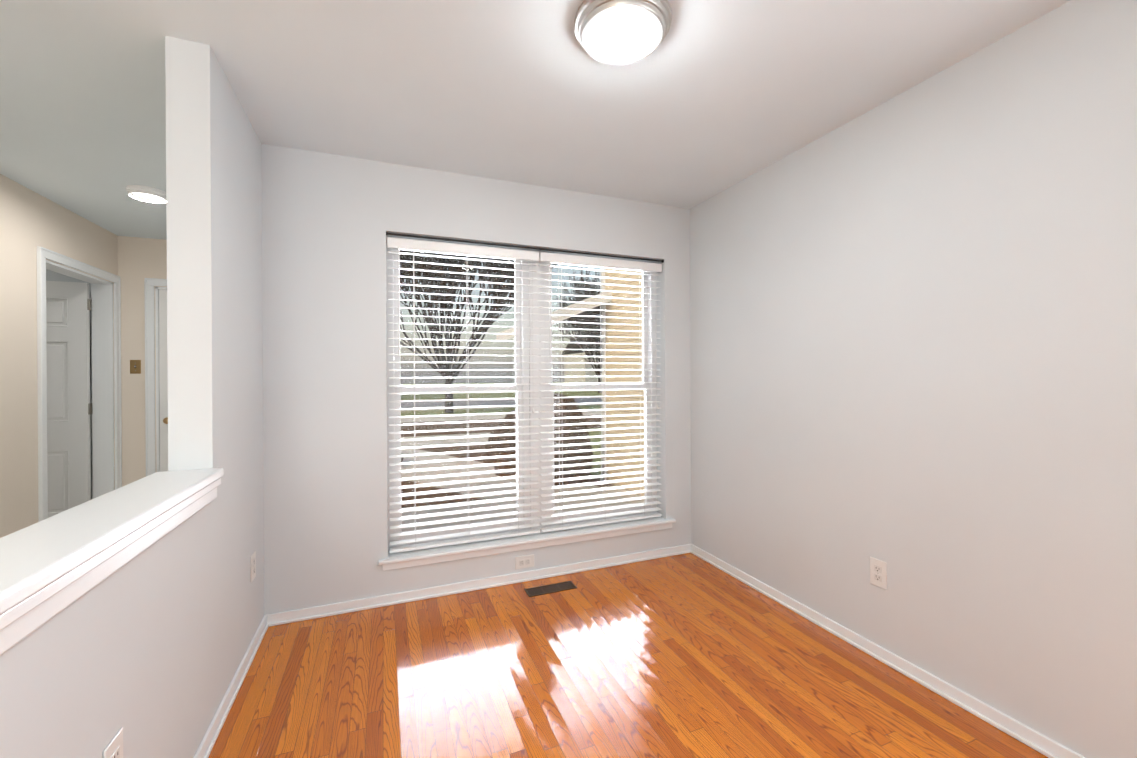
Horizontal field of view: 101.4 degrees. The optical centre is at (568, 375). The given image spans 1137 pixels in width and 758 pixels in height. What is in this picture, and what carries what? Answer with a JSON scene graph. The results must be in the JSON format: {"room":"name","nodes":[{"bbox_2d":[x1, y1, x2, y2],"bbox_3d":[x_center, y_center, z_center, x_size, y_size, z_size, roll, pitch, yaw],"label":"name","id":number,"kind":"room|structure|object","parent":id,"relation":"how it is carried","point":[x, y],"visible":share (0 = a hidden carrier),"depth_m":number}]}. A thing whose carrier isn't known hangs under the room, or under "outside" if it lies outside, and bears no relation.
{"room":"empty dining room","nodes":[
{"label":"empty dining room","id":0,"kind":"room"},
{"bbox_2d":[0,174,117,537],"bbox_3d":[-2.645,0.054,0.805,0.130,2.500,7.000,0,0,-22],"label":"wall","id":1,"kind":"structure","parent":0,"point":[30,221],"depth_m":2.92},
{"bbox_2d":[46,281,91,517],"bbox_3d":[-4.295,0.272,3.653,0.832,2.055,0.179,0,0,-22],"label":"open door","id":2,"kind":"structure","parent":1,"relation":"in","point":[68,309],"depth_m":3.75},
{"bbox_2d":[36,246,121,521],"bbox_3d":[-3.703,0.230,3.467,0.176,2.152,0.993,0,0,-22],"label":"door frame","id":3,"kind":"structure","parent":1,"relation":"attached to","point":[106,380],"depth_m":3.84},
{"bbox_2d":[0,501,213,757],"bbox_3d":[-0.647,0.832,-0.106,0.130,0.925,3.830,0,0,-22],"label":"wall","id":4,"kind":"structure","parent":0,"point":[128,647],"depth_m":1.13},
{"bbox_2d":[0,468,223,654],"bbox_3d":[-0.649,0.389,-0.107,0.200,0.110,3.830,0,0,-22],"label":"ledge","id":5,"kind":"structure","parent":4,"relation":"on","point":[52,566],"depth_m":1.00},
{"bbox_2d":[103,727,122,757],"bbox_3d":[-1.037,0.890,1.062,0.008,0.124,0.078,0,0,-22],"label":"outlet","id":6,"kind":"object","parent":4,"relation":"attached to","point":[114,748],"visible":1,"depth_m":1.06},
{"bbox_2d":[194,613,273,757],"bbox_3d":[-0.714,1.265,0.281,0.026,0.058,4.600,0,0,-22],"label":"baseboard","id":7,"kind":"structure","parent":4,"relation":"attached to","point":[204,750],"depth_m":1.85},
{"bbox_2d":[117,236,166,486],"bbox_3d":[-3.211,0.052,4.277,1.385,2.500,0.130,0,0,-22],"label":"wall","id":8,"kind":"structure","parent":0,"point":[140,260],"depth_m":4.00},
{"bbox_2d":[130,360,140,373],"bbox_3d":[-3.722,-0.080,3.995,0.075,0.118,0.015,0,0,-22],"label":"light switch","id":9,"kind":"object","parent":8,"relation":"attached to","point":[135,366],"visible":1,"depth_m":4.00},
{"bbox_2d":[144,278,166,475],"bbox_3d":[-3.218,0.226,4.274,0.995,2.152,0.176,0,0,-22],"label":"door frame","id":10,"kind":"structure","parent":8,"relation":"attached to","point":[151,327],"depth_m":4.03},
{"bbox_2d":[159,289,167,471],"bbox_3d":[-3.200,0.265,4.243,0.834,2.055,0.179,0,0,-22],"label":"closed door","id":11,"kind":"structure","parent":8,"relation":"in","point":[163,372],"depth_m":4.08},
{"bbox_2d":[165,36,263,715],"bbox_3d":[-1.945,0.047,3.144,0.130,2.500,3.170,0,0,-22],"label":"wall post","id":12,"kind":"object","parent":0,"point":[214,275],"visible":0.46,"depth_m":1.77},
{"bbox_2d":[250,551,255,582],"bbox_3d":[-1.490,0.900,2.200,0.008,0.124,0.078,0,0,-22],"label":"outlet","id":13,"kind":"object","parent":12,"relation":"attached to","point":[252,566],"visible":1,"depth_m":2.19},
{"bbox_2d":[261,144,690,614],"bbox_3d":[-0.327,0.038,3.030,2.793,2.500,0.220,0,0,-22],"label":"wall","id":14,"kind":"structure","parent":0,"point":[329,221],"depth_m":2.58},
{"bbox_2d":[274,544,689,625],"bbox_3d":[-0.333,1.259,2.896,2.610,0.058,0.022,0,0,-22],"label":"baseboard","id":15,"kind":"structure","parent":14,"relation":"attached to","point":[315,612],"depth_m":2.78},
{"bbox_2d":[386,236,656,550],"bbox_3d":[-0.225,0.100,3.114,1.848,1.855,0.090,0,0,-22],"label":"window","id":16,"kind":"structure","parent":14,"relation":"in","point":[541,338],"depth_m":3.06},
{"bbox_2d":[387,237,539,552],"bbox_3d":[-0.616,0.110,2.852,0.915,1.815,0.077,0,0,-22],"label":"window blind","id":17,"kind":"object","parent":16,"relation":"attached to","point":[398,244],"visible":0.96,"depth_m":2.84},
{"bbox_2d":[538,252,661,532],"bbox_3d":[0.240,0.105,3.192,0.915,1.815,0.077,0,0,-22],"label":"window blind","id":18,"kind":"object","parent":16,"relation":"attached to","point":[565,259],"visible":0.98,"depth_m":3.18},
{"bbox_2d":[515,554,533,569],"bbox_3d":[-0.275,1.170,2.927,0.124,0.078,0.008,0,0,-22],"label":"outlet","id":19,"kind":"object","parent":14,"relation":"attached to","point":[526,561],"visible":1,"depth_m":2.92},
{"bbox_2d":[386,232,663,262],"bbox_3d":[-0.181,-0.816,2.990,1.848,0.020,0.019,0,0,-22],"label":"curtain rod","id":20,"kind":"object","parent":14,"relation":"attached to","point":[540,249],"visible":0.88,"depth_m":2.93},
{"bbox_2d":[378,517,675,570],"bbox_3d":[-0.174,1.058,3.021,1.963,0.062,0.159,0,0,-22],"label":"window sill","id":21,"kind":"structure","parent":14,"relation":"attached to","point":[398,560],"depth_m":2.91},
{"bbox_2d":[0,0,1070,239],"bbox_3d":[-2.314,-1.259,1.513,7.593,0.120,8.330,0,0,-22],"label":"ceiling","id":22,"kind":"structure","parent":0,"point":[706,100],"depth_m":1.93},
{"bbox_2d":[126,185,165,202],"bbox_3d":[-2.729,-1.177,3.022,0.210,0.044,0.210,0,0,-22],"label":"light","id":23,"kind":"object","parent":22,"relation":"attached to","point":[146,194],"visible":0.94,"depth_m":2.99},
{"bbox_2d":[574,0,671,64],"bbox_3d":[0.185,-1.188,1.599,0.332,0.050,0.332,0,0,-22],"label":"light","id":24,"kind":"object","parent":22,"relation":"attached to","point":[617,32],"visible":0.98,"depth_m":1.56},
{"bbox_2d":[208,552,1047,757],"bbox_3d":[0.451,1.312,0.744,2.793,0.050,4.600,0,0,-22],"label":"floor","id":25,"kind":"structure","parent":0,"point":[689,655],"depth_m":1.94},
{"bbox_2d":[524,581,576,596],"bbox_3d":[-0.107,1.285,2.813,0.305,0.004,0.105,0,0,-22],"label":"floor vent","id":26,"kind":"object","parent":25,"relation":"in","point":[548,589],"visible":1,"depth_m":2.81},
{"bbox_2d":[690,0,1136,757],"bbox_3d":[1.825,0.028,1.222,0.130,2.500,4.730,0,0,-22],"label":"wall","id":27,"kind":"structure","parent":0,"point":[914,336],"depth_m":1.82},
{"bbox_2d":[870,557,886,589],"bbox_3d":[1.404,0.893,2.109,0.008,0.124,0.078,0,0,-22],"label":"outlet","id":28,"kind":"object","parent":27,"relation":"attached to","point":[878,573],"visible":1,"depth_m":2.10},
{"bbox_2d":[690,544,1084,757],"bbox_3d":[1.737,1.250,1.256,0.023,0.058,4.600,0,0,-22],"label":"baseboard","id":29,"kind":"structure","parent":27,"relation":"attached to","point":[1046,746],"depth_m":1.96},
{"label":"outside","id":30,"kind":"structure","parent":0,"visible":0},
{"bbox_2d":[401,382,614,485],"bbox_3d":[-14.507,2.030,61.962,140.000,0.300,119.780,0,0,-22],"label":"ground","id":31,"kind":"structure","parent":30,"point":[476,395],"depth_m":37.88},
{"bbox_2d":[400,250,556,412],"bbox_3d":[-5.499,-5.393,22.854,14.422,14.551,17.449,0,0,-22],"label":"tree","id":32,"kind":"object","parent":31,"relation":"on","point":[446,298],"depth_m":23.02},
{"bbox_2d":[401,395,643,531],"bbox_3d":[1.326,1.800,22.171,140.000,0.100,34.030,0,0,-22],"label":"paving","id":33,"kind":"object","parent":31,"relation":"on","point":[462,426],"depth_m":9.07},
{"bbox_2d":[401,393,592,485],"bbox_3d":[-4.032,1.095,8.863,8.190,1.550,5.242,0,0,-22],"label":"shrubs","id":34,"kind":"object","parent":33,"relation":"on","point":[556,428],"depth_m":7.94},
{"bbox_2d":[496,268,644,496],"bbox_3d":[3.228,-1.580,8.417,7.600,6.880,7.000,0,0,-22],"label":"house","id":35,"kind":"structure","parent":31,"relation":"on","point":[611,335],"depth_m":7.72},
{"bbox_2d":[552,266,601,392],"bbox_3d":[3.995,-5.146,50.514,16.039,13.890,13.305,0,0,-22],"label":"tree","id":36,"kind":"object","parent":31,"relation":"on","point":[586,319],"depth_m":47.69},
{"bbox_2d":[562,338,601,384],"bbox_3d":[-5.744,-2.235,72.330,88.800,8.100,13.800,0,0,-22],"label":"house","id":37,"kind":"structure","parent":31,"relation":"on","point":[578,366],"depth_m":75.89}
]}

